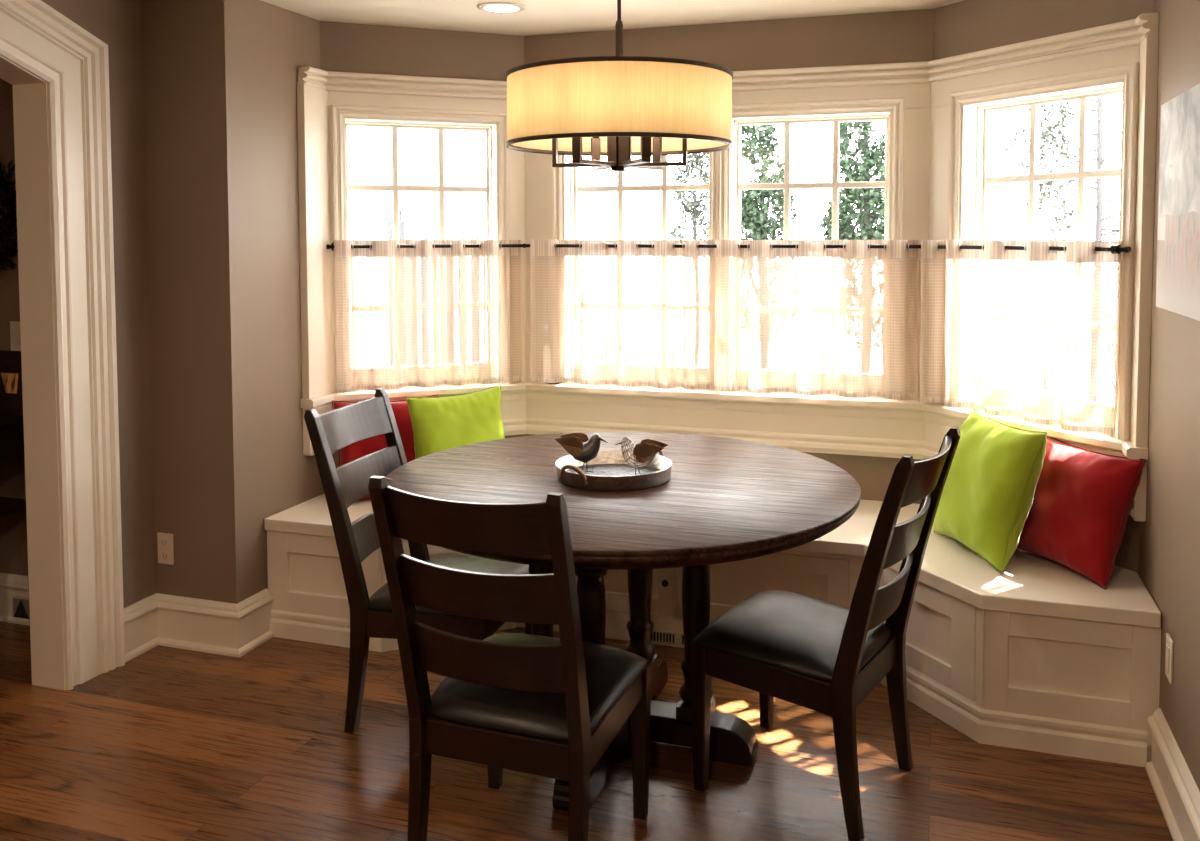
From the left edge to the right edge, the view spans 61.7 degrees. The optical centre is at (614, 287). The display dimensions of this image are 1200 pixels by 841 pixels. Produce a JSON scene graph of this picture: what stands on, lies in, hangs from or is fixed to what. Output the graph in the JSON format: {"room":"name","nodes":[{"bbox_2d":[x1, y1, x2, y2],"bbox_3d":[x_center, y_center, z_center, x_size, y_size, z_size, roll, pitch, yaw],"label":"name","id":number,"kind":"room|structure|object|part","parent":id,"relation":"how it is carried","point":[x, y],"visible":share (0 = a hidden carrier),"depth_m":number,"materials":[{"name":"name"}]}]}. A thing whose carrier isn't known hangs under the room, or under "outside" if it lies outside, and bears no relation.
{"room":"dining room","nodes":[
{"label":"dining room","id":0,"kind":"room"},
{"bbox_2d":[0,78,27,575],"bbox_3d":[-2.991,0.114,4.306,2.275,2.482,0.120,1,3,18],"label":"wall","id":1,"kind":"structure","parent":0,"point":[13,532],"depth_m":4.08,"materials":[{"name":"beige paint"}]},
{"bbox_2d":[0,159,17,269],"bbox_3d":[-2.556,-0.286,3.997,0.511,0.551,0.159,1,3,18],"label":"wreath","id":2,"kind":"object","parent":1,"relation":"attached to","point":[8,230],"visible":0.91,"depth_m":3.96,"materials":[{"name":"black plant"}]},
{"bbox_2d":[0,572,29,625],"bbox_3d":[-2.956,1.264,4.275,2.155,0.189,0.040,1,3,18],"label":"baseboard","id":3,"kind":"structure","parent":1,"relation":"attached to","point":[10,584],"depth_m":4.11,"materials":[{"name":"beige paint"}]},
{"bbox_2d":[10,321,20,350],"bbox_3d":[-2.409,0.196,4.053,0.072,0.120,0.010,1,3,18],"label":"light switch","id":4,"kind":"object","parent":1,"relation":"attached to","point":[15,334],"visible":0.78,"depth_m":4.05,"materials":[{"name":"beige plastic"}]},
{"bbox_2d":[11,594,28,618],"bbox_3d":[-2.376,1.306,4.081,0.190,0.104,0.008,1,3,18],"label":"air vent","id":5,"kind":"object","parent":1,"relation":"attached to","point":[19,603],"visible":0.51,"depth_m":4.09,"materials":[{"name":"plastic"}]},
{"bbox_2d":[41,0,155,607],"bbox_3d":[-2.689,0.275,1.255,0.130,2.482,5.512,1,3,18],"label":"wall","id":6,"kind":"structure","parent":0,"point":[117,23],"depth_m":3.76,"materials":[{"name":"beige paint"}]},
{"bbox_2d":[0,0,124,689],"bbox_3d":[-2.223,0.206,2.632,0.186,2.472,2.167,1,3,18],"label":"door frame","id":7,"kind":"structure","parent":6,"relation":"in","point":[57,70],"depth_m":3.49,"materials":[{"name":"beige paint"}]},
{"bbox_2d":[124,589,273,661],"bbox_3d":[-1.596,1.285,3.833,0.538,0.189,0.217,0,3,-7],"label":"baseboard","id":8,"kind":"structure","parent":6,"relation":"attached to","point":[202,625],"depth_m":3.83,"materials":[{"name":"beige paint"}]},
{"bbox_2d":[141,0,323,603],"bbox_3d":[-1.563,0.119,4.176,0.524,2.482,0.748,1,3,18],"label":"wall pier","id":9,"kind":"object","parent":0,"point":[220,77],"visible":0.6,"depth_m":3.82,"materials":[{"name":"beige paint"}]},
{"bbox_2d":[157,532,173,564],"bbox_3d":[-1.734,1.007,3.880,0.072,0.120,0.009,1,3,18],"label":"wall outlet","id":10,"kind":"object","parent":9,"relation":"attached to","point":[165,540],"visible":1,"depth_m":3.88,"materials":[{"name":"beige plastic"}]},
{"bbox_2d":[161,537,168,546],"bbox_3d":[-1.735,0.980,3.876,0.036,0.034,0.004,1,3,18],"label":"socket","id":11,"kind":"object","parent":10,"relation":"attached to","point":[164,540],"depth_m":3.87,"materials":[{"name":"beige plastic"}]},
{"bbox_2d":[161,551,168,559],"bbox_3d":[-1.735,1.034,3.879,0.036,0.034,0.004,1,3,18],"label":"socket","id":12,"kind":"object","parent":10,"relation":"attached to","point":[164,554],"depth_m":3.88,"materials":[{"name":"beige plastic"}]},
{"bbox_2d":[320,21,526,467],"bbox_3d":[-0.868,0.099,4.550,1.038,2.482,0.170,-1,3,-21],"label":"wall","id":13,"kind":"structure","parent":0,"point":[344,47],"depth_m":4.40,"materials":[{"name":"beige paint"}]},
{"bbox_2d":[300,397,323,408],"bbox_3d":[-1.259,0.477,4.182,0.062,0.037,0.072,1,3,18],"label":"trim","id":14,"kind":"structure","parent":13,"relation":"attached to","point":[315,402],"depth_m":4.15,"materials":[{"name":"beige paint"}]},
{"bbox_2d":[331,104,510,393],"bbox_3d":[-0.875,-0.172,4.520,0.772,1.233,0.234,-1,3,-21],"label":"window","id":15,"kind":"structure","parent":13,"relation":"in","point":[495,189],"depth_m":4.48,"materials":[{"name":"beige paint"}]},
{"bbox_3d":[-0.884,-0.153,4.545,0.660,1.161,0.038,-1,3,-21],"label":"sash","id":16,"kind":"part","parent":15,"relation":"part of","materials":[{"name":"white paint"}]},
{"bbox_2d":[0,621,1172,840],"bbox_3d":[-1.883,1.555,1.667,6.042,0.120,6.860,1,3,18],"label":"floor","id":17,"kind":"structure","parent":0,"point":[167,743],"depth_m":2.93,"materials":[{"name":"brown wood"}]},
{"bbox_2d":[0,415,29,621],"bbox_3d":[-2.787,0.930,3.992,1.000,0.885,0.390,1,3,18],"label":"console table","id":18,"kind":"object","parent":17,"relation":"on","point":[11,426],"visible":0.18,"depth_m":3.88,"materials":[{"name":"brown wood"}]},
{"bbox_2d":[0,350,22,415],"bbox_3d":[-2.363,0.368,3.888,0.234,0.248,0.081,1,3,18],"label":"photo frame","id":19,"kind":"object","parent":18,"relation":"on","point":[11,396],"visible":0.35,"depth_m":3.88,"materials":[{"name":"brown wood"}]},
{"bbox_2d":[0,372,18,393],"bbox_3d":[-2.354,0.369,3.901,0.119,0.080,0.015,1,3,18],"label":"photo","id":20,"kind":"object","parent":19,"relation":"attached to","point":[10,379],"depth_m":3.89},
{"bbox_2d":[0,497,25,516],"bbox_3d":[-2.786,0.860,3.993,0.920,0.025,0.320,1,3,18],"label":"shelf","id":21,"kind":"object","parent":18,"relation":"attached to","point":[8,506],"depth_m":3.94,"materials":[{"name":"brown wood"}]},
{"bbox_3d":[-2.311,1.021,4.007,0.040,0.700,0.040,1,3,18],"label":"leg","id":22,"kind":"part","parent":18,"relation":"part of","materials":[{"name":"brown wood"}]},
{"bbox_2d":[267,530,515,651],"bbox_3d":[-0.845,1.151,4.160,1.133,0.422,0.652,-1,3,-21],"label":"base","id":23,"kind":"object","parent":17,"relation":"on","point":[306,584],"visible":0.35,"depth_m":3.90,"materials":[{"name":"beige paint"}]},
{"bbox_3d":[-1.127,1.136,3.893,0.501,0.360,0.016,1,3,18],"label":"panel frame","id":24,"kind":"part","parent":23,"relation":"part of","materials":[{"name":"beige paint"}]},
{"bbox_3d":[-0.878,1.318,3.924,0.978,0.112,0.240,0,3,-5],"label":"moulding","id":25,"kind":"part","parent":23,"relation":"part of","materials":[{"name":"beige paint"}]},
{"bbox_3d":[-0.641,1.133,3.934,0.524,0.360,0.016,-2,3,-26],"label":"panel frame","id":26,"kind":"part","parent":23,"relation":"part of","materials":[{"name":"beige paint"}]},
{"bbox_2d":[304,388,531,733],"bbox_3d":[-0.619,0.890,3.334,0.643,1.028,0.486,1,3,16],"label":"dining chair","id":27,"kind":"object","parent":17,"relation":"on","point":[329,432],"visible":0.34,"depth_m":3.18,"materials":[{"name":"brown wood"}]},
{"bbox_3d":[-0.874,0.898,3.185,0.209,1.028,0.040,1,3,13],"label":"leg","id":28,"kind":"part","parent":27,"relation":"part of","materials":[{"name":"brown wood"}]},
{"bbox_3d":[-0.756,0.877,3.596,0.209,1.028,0.040,1,3,19],"label":"leg","id":29,"kind":"part","parent":27,"relation":"part of","materials":[{"name":"brown wood"}]},
{"bbox_3d":[-0.544,1.037,3.321,0.440,0.112,0.467,1,3,16],"label":"seat rail","id":30,"kind":"part","parent":27,"relation":"part of","materials":[{"name":"brown wood"}]},
{"bbox_3d":[-0.531,0.972,3.313,0.462,0.071,0.486,1,3,16],"label":"seat","id":31,"kind":"part","parent":27,"relation":"part of","materials":[{"name":"black leather"}]},
{"bbox_3d":[-0.405,1.209,3.061,0.047,0.420,0.047,1,3,16],"label":"leg","id":32,"kind":"part","parent":27,"relation":"part of","materials":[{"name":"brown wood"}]},
{"bbox_3d":[-0.284,1.187,3.483,0.047,0.420,0.047,1,3,16],"label":"leg","id":33,"kind":"part","parent":27,"relation":"part of","materials":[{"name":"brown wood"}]},
{"bbox_2d":[368,476,650,840],"bbox_3d":[-0.233,0.933,2.515,0.486,1.028,0.643,1,3,20],"label":"dining chair","id":34,"kind":"object","parent":17,"relation":"on","point":[551,707],"visible":1,"depth_m":2.33,"materials":[{"name":"brown wood"}]},
{"bbox_3d":[-0.504,0.940,2.397,0.040,1.028,0.209,1,3,23],"label":"leg","id":35,"kind":"part","parent":34,"relation":"part of","materials":[{"name":"brown wood"}]},
{"bbox_3d":[-0.342,1.219,2.874,0.047,0.420,0.047,1,3,20],"label":"leg","id":36,"kind":"part","parent":34,"relation":"part of","materials":[{"name":"brown wood"}]},
{"bbox_3d":[-0.206,1.075,2.596,0.467,0.112,0.440,1,3,20],"label":"seat rail","id":37,"kind":"part","parent":34,"relation":"part of","materials":[{"name":"brown wood"}]},
{"bbox_3d":[-0.202,1.009,2.605,0.486,0.071,0.462,1,3,20],"label":"seat","id":38,"kind":"part","parent":34,"relation":"part of","materials":[{"name":"black leather"}]},
{"bbox_3d":[-0.102,0.947,2.251,0.040,1.028,0.208,1,3,17],"label":"leg","id":39,"kind":"part","parent":34,"relation":"part of","materials":[{"name":"brown wood"}]},
{"bbox_3d":[0.071,1.226,2.724,0.047,0.420,0.047,1,3,20],"label":"leg","id":40,"kind":"part","parent":34,"relation":"part of","materials":[{"name":"brown wood"}]},
{"bbox_2d":[385,431,860,810],"bbox_3d":[0.013,1.001,3.148,1.464,0.825,1.464,2,4,36],"label":"round table","id":41,"kind":"object","parent":17,"relation":"on","point":[723,499],"visible":0.54,"depth_m":3.00,"materials":[{"name":"brown wood"}]},
{"bbox_2d":[555,450,671,490],"bbox_3d":[-0.003,0.551,3.125,0.364,0.075,0.364,0,3,0],"label":"tray","id":42,"kind":"object","parent":41,"relation":"on","point":[610,471],"visible":0.79,"depth_m":3.07,"materials":[{"name":"silver metal"}]},
{"bbox_3d":[-0.125,0.551,2.977,0.110,0.059,0.026,2,4,40],"label":"handle","id":43,"kind":"part","parent":42,"relation":"part of","materials":[{"name":"brown wicker"}]},
{"bbox_2d":[555,432,607,472],"bbox_3d":[-0.102,0.519,3.169,0.170,0.127,0.068,1,3,18],"label":"bird figurine","id":44,"kind":"object","parent":42,"relation":"on","point":[578,445],"visible":0.96,"depth_m":3.14,"materials":[{"name":"grey metal"}]},
{"bbox_2d":[615,437,667,474],"bbox_3d":[0.079,0.523,3.090,0.166,0.126,0.068,1,3,18],"label":"bird figurine","id":45,"kind":"object","parent":42,"relation":"on","point":[646,450],"visible":0.98,"depth_m":3.07,"materials":[{"name":"silver metal"}]},
{"bbox_2d":[516,550,863,647],"bbox_3d":[0.337,1.152,4.108,1.737,0.422,0.638,1,3,18],"label":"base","id":46,"kind":"object","parent":17,"relation":"on","point":[831,578],"visible":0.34,"depth_m":3.78,"materials":[{"name":"beige paint"}]},
{"bbox_3d":[-0.062,1.115,3.939,0.638,0.289,0.016,1,3,18],"label":"door","id":47,"kind":"part","parent":46,"relation":"part of","materials":[{"name":"beige paint"}]},
{"bbox_3d":[0.193,1.125,3.833,0.027,0.027,0.030,1,3,18],"label":"knob","id":48,"kind":"part","parent":46,"relation":"part of","materials":[{"name":"brown metal"}]},
{"bbox_3d":[0.244,1.344,3.847,0.290,0.050,0.004,1,3,18],"label":"vent plate","id":49,"kind":"part","parent":46,"relation":"part of","materials":[{"name":"beige plastic"}]},
{"bbox_2d":[264,493,1160,627],"bbox_3d":[0.267,0.926,3.916,3.137,0.048,1.036,1,3,18],"label":"window bench","id":50,"kind":"object","parent":46,"relation":"on","point":[1048,588],"visible":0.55,"depth_m":3.28,"materials":[{"name":"beige paint"}]},
{"bbox_2d":[332,394,438,499],"bbox_3d":[-0.956,0.680,4.265,0.453,0.413,0.198,-1,3,-22],"label":"pillow","id":51,"kind":"object","parent":50,"relation":"on","point":[359,449],"visible":0.19,"depth_m":4.22,"materials":[{"name":"red fabric"}]},
{"bbox_2d":[406,384,504,458],"bbox_3d":[-0.652,0.662,4.275,0.488,0.447,0.192,-3,4,-44],"label":"pillow","id":52,"kind":"object","parent":50,"relation":"on","point":[442,423],"visible":0.52,"depth_m":4.21,"materials":[{"name":"fabric"}]},
{"bbox_2d":[933,408,1046,573],"bbox_3d":[1.299,0.692,3.513,0.262,0.464,0.469,-1,3,-9],"label":"pillow","id":53,"kind":"object","parent":50,"relation":"on","point":[986,500],"visible":0.84,"depth_m":3.36,"materials":[{"name":"green fabric"}]},
{"bbox_2d":[1016,436,1145,589],"bbox_3d":[1.525,0.731,3.357,0.247,0.402,0.444,-1,3,-19],"label":"pillow","id":54,"kind":"object","parent":50,"relation":"on","point":[1077,518],"visible":0.87,"depth_m":3.23,"materials":[{"name":"red fabric"}]},
{"bbox_3d":[0.547,1.124,3.743,0.636,0.289,0.016,1,3,18],"label":"door","id":55,"kind":"part","parent":46,"relation":"part of","materials":[{"name":"beige paint"}]},
{"bbox_2d":[690,426,960,840],"bbox_3d":[0.605,0.913,2.870,0.643,1.028,0.486,2,4,33],"label":"dining chair","id":56,"kind":"object","parent":17,"relation":"on","point":[808,652],"visible":1,"depth_m":2.76,"materials":[{"name":"brown wood"}]},
{"bbox_3d":[0.246,1.219,2.860,0.047,0.420,0.047,2,4,33],"label":"leg","id":57,"kind":"part","parent":56,"relation":"part of","materials":[{"name":"brown wood"}]},
{"bbox_3d":[0.487,1.199,3.226,0.047,0.420,0.047,2,4,33],"label":"leg","id":58,"kind":"part","parent":56,"relation":"part of","materials":[{"name":"brown wood"}]},
{"bbox_3d":[0.528,0.991,2.925,0.462,0.071,0.486,2,4,33],"label":"seat","id":59,"kind":"part","parent":56,"relation":"part of","materials":[{"name":"black leather"}]},
{"bbox_3d":[0.540,1.057,2.920,0.440,0.112,0.467,2,4,33],"label":"seat rail","id":60,"kind":"part","parent":56,"relation":"part of","materials":[{"name":"brown wood"}]},
{"bbox_3d":[0.657,0.929,2.579,0.209,1.028,0.040,2,4,36],"label":"leg","id":61,"kind":"part","parent":56,"relation":"part of","materials":[{"name":"brown wood"}]},
{"bbox_3d":[0.893,0.909,2.936,0.208,1.028,0.040,2,3,30],"label":"leg","id":62,"kind":"part","parent":56,"relation":"part of","materials":[{"name":"brown wood"}]},
{"bbox_2d":[879,568,1160,766],"bbox_3d":[1.293,1.185,3.458,0.610,0.422,1.164,-2,3,-28],"label":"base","id":63,"kind":"object","parent":17,"relation":"on","point":[1085,689],"visible":0.7,"depth_m":3.08,"materials":[{"name":"beige paint"}]},
{"bbox_3d":[1.026,1.135,3.376,0.016,0.305,0.502,-1,3,-25],"label":"door","id":64,"kind":"part","parent":63,"relation":"part of","materials":[{"name":"beige paint"}]},
{"bbox_3d":[1.178,1.352,3.244,0.948,0.112,0.246,3,4,44],"label":"moulding","id":65,"kind":"part","parent":63,"relation":"part of","materials":[{"name":"beige paint"}]},
{"bbox_3d":[1.381,1.177,3.048,0.488,0.360,0.016,1,3,18],"label":"panel frame","id":66,"kind":"part","parent":63,"relation":"part of","materials":[{"name":"beige paint"}]},
{"bbox_2d":[261,0,963,35],"bbox_3d":[-1.850,-1.055,1.560,6.092,0.140,6.940,1,3,18],"label":"ceiling","id":67,"kind":"structure","parent":0,"point":[540,17],"depth_m":4.09,"materials":[{"name":"paint"}]},
{"bbox_2d":[478,2,525,13],"bbox_3d":[-0.449,-1.111,3.993,0.190,0.006,0.190,1,3,18],"label":"recessed light","id":68,"kind":"object","parent":67,"relation":"in","point":[491,7],"visible":1,"depth_m":3.98,"materials":[{"name":"white glass"}]},
{"bbox_2d":[506,0,732,171],"bbox_3d":[0.014,-0.711,3.050,0.687,0.710,0.687,1,3,18],"label":"pendant lamp","id":69,"kind":"object","parent":67,"relation":"hanging from","point":[618,107],"visible":1,"depth_m":2.78,"materials":[{"name":"beige fabric"}]},
{"bbox_3d":[-0.097,-0.428,3.080,0.188,0.114,0.030,0,3,8],"label":"arm","id":70,"kind":"part","parent":69,"relation":"part of","materials":[{"name":"brown metal"}]},
{"bbox_3d":[-0.054,-0.422,2.977,0.030,0.114,0.188,2,4,38],"label":"arm","id":71,"kind":"part","parent":69,"relation":"part of","materials":[{"name":"brown metal"}]},
{"bbox_3d":[-0.028,-0.432,3.169,0.030,0.114,0.188,-1,3,-22],"label":"arm","id":72,"kind":"part","parent":69,"relation":"part of","materials":[{"name":"brown metal"}]},
{"bbox_3d":[0.014,-0.596,3.056,0.023,0.425,0.023,1,3,18],"label":"stem","id":73,"kind":"part","parent":69,"relation":"part of","materials":[{"name":"brown metal"}]},
{"bbox_3d":[0.014,-0.913,3.040,0.011,0.260,0.012,1,3,18],"label":"rod","id":74,"kind":"part","parent":69,"relation":"part of","materials":[{"name":"brown metal"}]},
{"bbox_3d":[0.014,-0.535,3.060,0.680,0.207,0.680,1,3,18],"label":"lamp shade","id":75,"kind":"part","parent":69,"relation":"part of","materials":[{"name":"fabric"}]},
{"bbox_3d":[0.057,-0.422,2.962,0.030,0.114,0.188,-1,3,-22],"label":"arm","id":76,"kind":"part","parent":69,"relation":"part of","materials":[{"name":"brown metal"}]},
{"bbox_3d":[0.083,-0.432,3.154,0.030,0.114,0.188,2,4,38],"label":"arm","id":77,"kind":"part","parent":69,"relation":"part of","materials":[{"name":"brown metal"}]},
{"bbox_3d":[0.125,-0.426,3.050,0.188,0.114,0.030,0,3,8],"label":"arm","id":78,"kind":"part","parent":69,"relation":"part of","materials":[{"name":"brown metal"}]},
{"bbox_2d":[524,9,933,503],"bbox_3d":[0.466,0.102,4.446,1.907,2.482,0.170,1,3,18],"label":"wall","id":79,"kind":"structure","parent":0,"point":[905,36],"depth_m":4.22,"materials":[{"name":"beige paint"}]},
{"bbox_2d":[546,150,721,391],"bbox_3d":[0.095,-0.173,4.523,0.817,1.233,0.263,1,3,18],"label":"window","id":80,"kind":"structure","parent":79,"relation":"in","point":[566,188],"depth_m":4.53,"materials":[{"name":"beige paint"}]},
{"bbox_3d":[0.128,-0.155,4.556,0.663,1.161,0.038,1,3,18],"label":"sash","id":81,"kind":"part","parent":80,"relation":"part of","materials":[{"name":"white paint"}]},
{"bbox_2d":[306,382,1144,521],"bbox_3d":[0.312,0.586,4.041,3.147,0.240,0.747,1,3,18],"label":"trim","id":82,"kind":"structure","parent":79,"relation":"attached to","point":[814,424],"depth_m":4.30,"materials":[{"name":"beige paint"}]},
{"bbox_2d":[297,34,1158,520],"bbox_3d":[0.310,-0.065,4.000,3.145,1.536,0.758,1,3,18],"label":"trim","id":83,"kind":"structure","parent":79,"relation":"attached to","point":[926,105],"depth_m":4.11,"materials":[{"name":"beige paint"}]},
{"bbox_2d":[298,12,1158,99],"bbox_3d":[0.310,-0.858,3.963,3.147,0.080,0.751,1,3,18],"label":"trim","id":84,"kind":"structure","parent":79,"relation":"attached to","point":[1128,33],"depth_m":4.08,"materials":[{"name":"beige paint"}]},
{"bbox_2d":[326,243,1130,253],"bbox_3d":[0.305,-0.162,3.986,3.074,0.044,0.647,1,3,18],"label":"curtain rod","id":85,"kind":"object","parent":79,"relation":"attached to","point":[1115,249],"visible":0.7,"depth_m":4.20,"materials":[{"name":"black metal"}]},
{"bbox_3d":[-0.807,-0.181,4.387,0.858,0.015,0.015,-1,3,-21],"label":"rod","id":86,"kind":"part","parent":85,"relation":"part of","materials":[{"name":"black metal"}]},
{"bbox_2d":[334,240,521,391],"bbox_3d":[-0.804,0.114,4.405,0.823,0.646,0.092,-1,3,-22],"label":"curtain","id":87,"kind":"object","parent":85,"relation":"hanging from","point":[425,316],"visible":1,"depth_m":4.39,"materials":[{"name":"white fabric"}]},
{"bbox_2d":[530,240,714,389],"bbox_3d":[0.023,0.112,4.419,0.853,0.645,0.087,1,3,18],"label":"curtain","id":88,"kind":"object","parent":85,"relation":"hanging from","point":[626,315],"visible":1,"depth_m":4.41,"materials":[{"name":"white fabric"}]},
{"bbox_3d":[0.411,-0.177,4.280,1.720,0.015,0.015,1,3,18],"label":"rod","id":89,"kind":"part","parent":85,"relation":"part of","materials":[{"name":"black metal"}]},
{"bbox_2d":[716,240,918,399],"bbox_3d":[0.828,0.125,4.160,0.830,0.647,0.102,1,3,18],"label":"curtain","id":90,"kind":"object","parent":85,"relation":"hanging from","point":[809,319],"visible":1,"depth_m":4.15,"materials":[{"name":"white fabric"}]},
{"bbox_2d":[920,240,1121,437],"bbox_3d":[1.436,0.152,3.642,0.089,0.647,0.857,-2,3,-28],"label":"curtain","id":91,"kind":"object","parent":85,"relation":"hanging from","point":[1031,334],"visible":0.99,"depth_m":3.62,"materials":[{"name":"white fabric"}]},
{"bbox_3d":[1.438,-0.144,3.623,0.015,0.015,0.894,-2,3,-28],"label":"rod","id":92,"kind":"part","parent":85,"relation":"part of","materials":[{"name":"black metal"}]},
{"bbox_2d":[1110,244,1120,253],"bbox_3d":[1.629,-0.125,3.263,0.031,0.031,0.020,-2,3,-28],"label":"finial","id":93,"kind":"object","parent":85,"relation":"on","point":[1115,249],"depth_m":3.25,"materials":[{"name":"black metal"}]},
{"bbox_2d":[716,97,904,400],"bbox_3d":[0.836,-0.162,4.300,0.768,1.233,0.234,1,3,18],"label":"window","id":94,"kind":"structure","parent":79,"relation":"in","point":[890,110],"depth_m":4.25,"materials":[{"name":"beige paint"}]},
{"bbox_3d":[0.844,-0.144,4.326,0.656,1.161,0.038,1,3,18],"label":"sash","id":95,"kind":"part","parent":94,"relation":"part of","materials":[{"name":"white paint"}]},
{"bbox_2d":[933,0,1152,572],"bbox_3d":[1.577,0.140,3.719,0.170,2.482,1.080,-2,3,-28],"label":"wall","id":96,"kind":"structure","parent":0,"point":[966,26],"depth_m":3.64,"materials":[{"name":"beige paint"}]},
{"bbox_2d":[947,62,1139,441],"bbox_3d":[1.589,-0.129,3.655,0.234,1.233,0.784,-2,3,-28],"label":"window","id":97,"kind":"structure","parent":96,"relation":"in","point":[973,179],"depth_m":3.63,"materials":[{"name":"beige paint"}]},
{"bbox_3d":[1.612,-0.110,3.669,0.038,1.161,0.672,-2,3,-28],"label":"sash","id":98,"kind":"part","parent":97,"relation":"part of","materials":[{"name":"white paint"}]},
{"bbox_2d":[1138,0,1199,790],"bbox_3d":[0.879,0.315,0.408,0.150,2.482,6.083,1,3,18],"label":"wall","id":99,"kind":"structure","parent":0,"point":[1169,537],"depth_m":2.81,"materials":[{"name":"beige paint"}]},
{"bbox_2d":[1123,443,1147,459],"bbox_3d":[1.667,0.525,3.219,0.062,0.037,0.072,1,3,18],"label":"trim","id":100,"kind":"structure","parent":99,"relation":"attached to","point":[1130,451],"depth_m":3.19,"materials":[{"name":"beige paint"}]},
{"bbox_2d":[1165,633,1173,683],"bbox_3d":[1.563,1.045,2.836,0.010,0.120,0.072,1,3,18],"label":"wall outlet","id":101,"kind":"object","parent":99,"relation":"attached to","point":[1169,653],"visible":1,"depth_m":2.82,"materials":[{"name":"beige plastic"}]},
{"bbox_2d":[1145,708,1199,840],"bbox_3d":[0.726,1.470,0.284,0.040,0.189,5.635,1,3,18],"label":"baseboard","id":102,"kind":"structure","parent":99,"relation":"attached to","point":[1176,791],"depth_m":2.69,"materials":[{"name":"beige paint"}]},
{"bbox_2d":[1156,83,1199,320],"bbox_3d":[1.498,-0.221,2.591,0.020,0.596,0.825,1,3,18],"label":"wall picture","id":103,"kind":"object","parent":99,"relation":"attached to","point":[1178,242],"visible":1,"depth_m":2.72},
{"label":"outside","id":104,"kind":"structure","parent":0,"visible":0},
{"bbox_3d":[6.585,1.164,20.558,60.000,0.150,37.000,1,3,18],"label":"ground","id":105,"kind":"structure","parent":104,"visible":0},
{"bbox_2d":[387,198,412,239],"bbox_3d":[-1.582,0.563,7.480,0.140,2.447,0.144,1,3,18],"label":"tree","id":106,"kind":"object","parent":105,"relation":"on","point":[405,227],"visible":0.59,"depth_m":7.38,"materials":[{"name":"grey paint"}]},
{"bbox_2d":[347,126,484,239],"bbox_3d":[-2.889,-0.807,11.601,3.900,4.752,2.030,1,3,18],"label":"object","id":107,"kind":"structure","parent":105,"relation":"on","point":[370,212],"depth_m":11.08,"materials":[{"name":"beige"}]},
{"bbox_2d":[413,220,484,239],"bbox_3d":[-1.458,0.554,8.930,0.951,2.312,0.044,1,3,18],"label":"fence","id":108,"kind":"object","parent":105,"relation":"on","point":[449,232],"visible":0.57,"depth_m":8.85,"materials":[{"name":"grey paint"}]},
{"bbox_2d":[453,205,792,239],"bbox_3d":[0.100,0.366,10.587,2.764,2.518,3.391,-3,4,-41],"label":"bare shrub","id":109,"kind":"object","parent":105,"relation":"on","point":[462,205],"visible":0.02,"depth_m":10.23,"materials":[{"name":"plant"}]},
{"bbox_2d":[669,152,708,239],"bbox_3d":[0.819,-0.097,10.460,0.530,3.447,0.496,2,4,38],"label":"evergreen tree","id":110,"kind":"object","parent":105,"relation":"on","point":[691,206],"visible":0.52,"depth_m":10.36,"materials":[{"name":"green plant"}]},
{"bbox_2d":[705,124,797,239],"bbox_3d":[1.280,0.044,9.303,0.937,3.288,0.716,1,3,18],"label":"evergreen tree","id":111,"kind":"object","parent":105,"relation":"on","point":[755,220],"visible":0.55,"depth_m":9.14,"materials":[{"name":"green plant"}]},
{"bbox_2d":[818,121,885,239],"bbox_3d":[2.199,-0.046,8.761,0.884,3.523,0.698,1,3,18],"label":"evergreen tree","id":112,"kind":"object","parent":105,"relation":"on","point":[867,204],"visible":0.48,"depth_m":8.63,"materials":[{"name":"green plant"}]},
{"bbox_2d":[1002,102,1077,240],"bbox_3d":[4.920,-0.359,11.661,0.855,3.835,0.646,1,3,18],"label":"evergreen tree","id":113,"kind":"object","parent":105,"relation":"on","point":[1049,132],"visible":0.62,"depth_m":11.51,"materials":[{"name":"green plant"}]},
{"bbox_2d":[996,189,1118,240],"bbox_3d":[5.614,-0.057,14.179,3.742,2.974,2.757,2,3,30],"label":"hedge","id":114,"kind":"object","parent":105,"relation":"on","point":[1109,239],"visible":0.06,"depth_m":14.03,"materials":[{"name":"plant"}]},
{"bbox_2d":[1046,95,1122,240],"bbox_3d":[4.803,-0.853,9.954,0.971,5.001,0.879,0,3,-1],"label":"pine tree","id":115,"kind":"object","parent":105,"relation":"on","point":[1099,219],"visible":0.28,"depth_m":9.95,"materials":[{"name":"green plant"}]}
]}

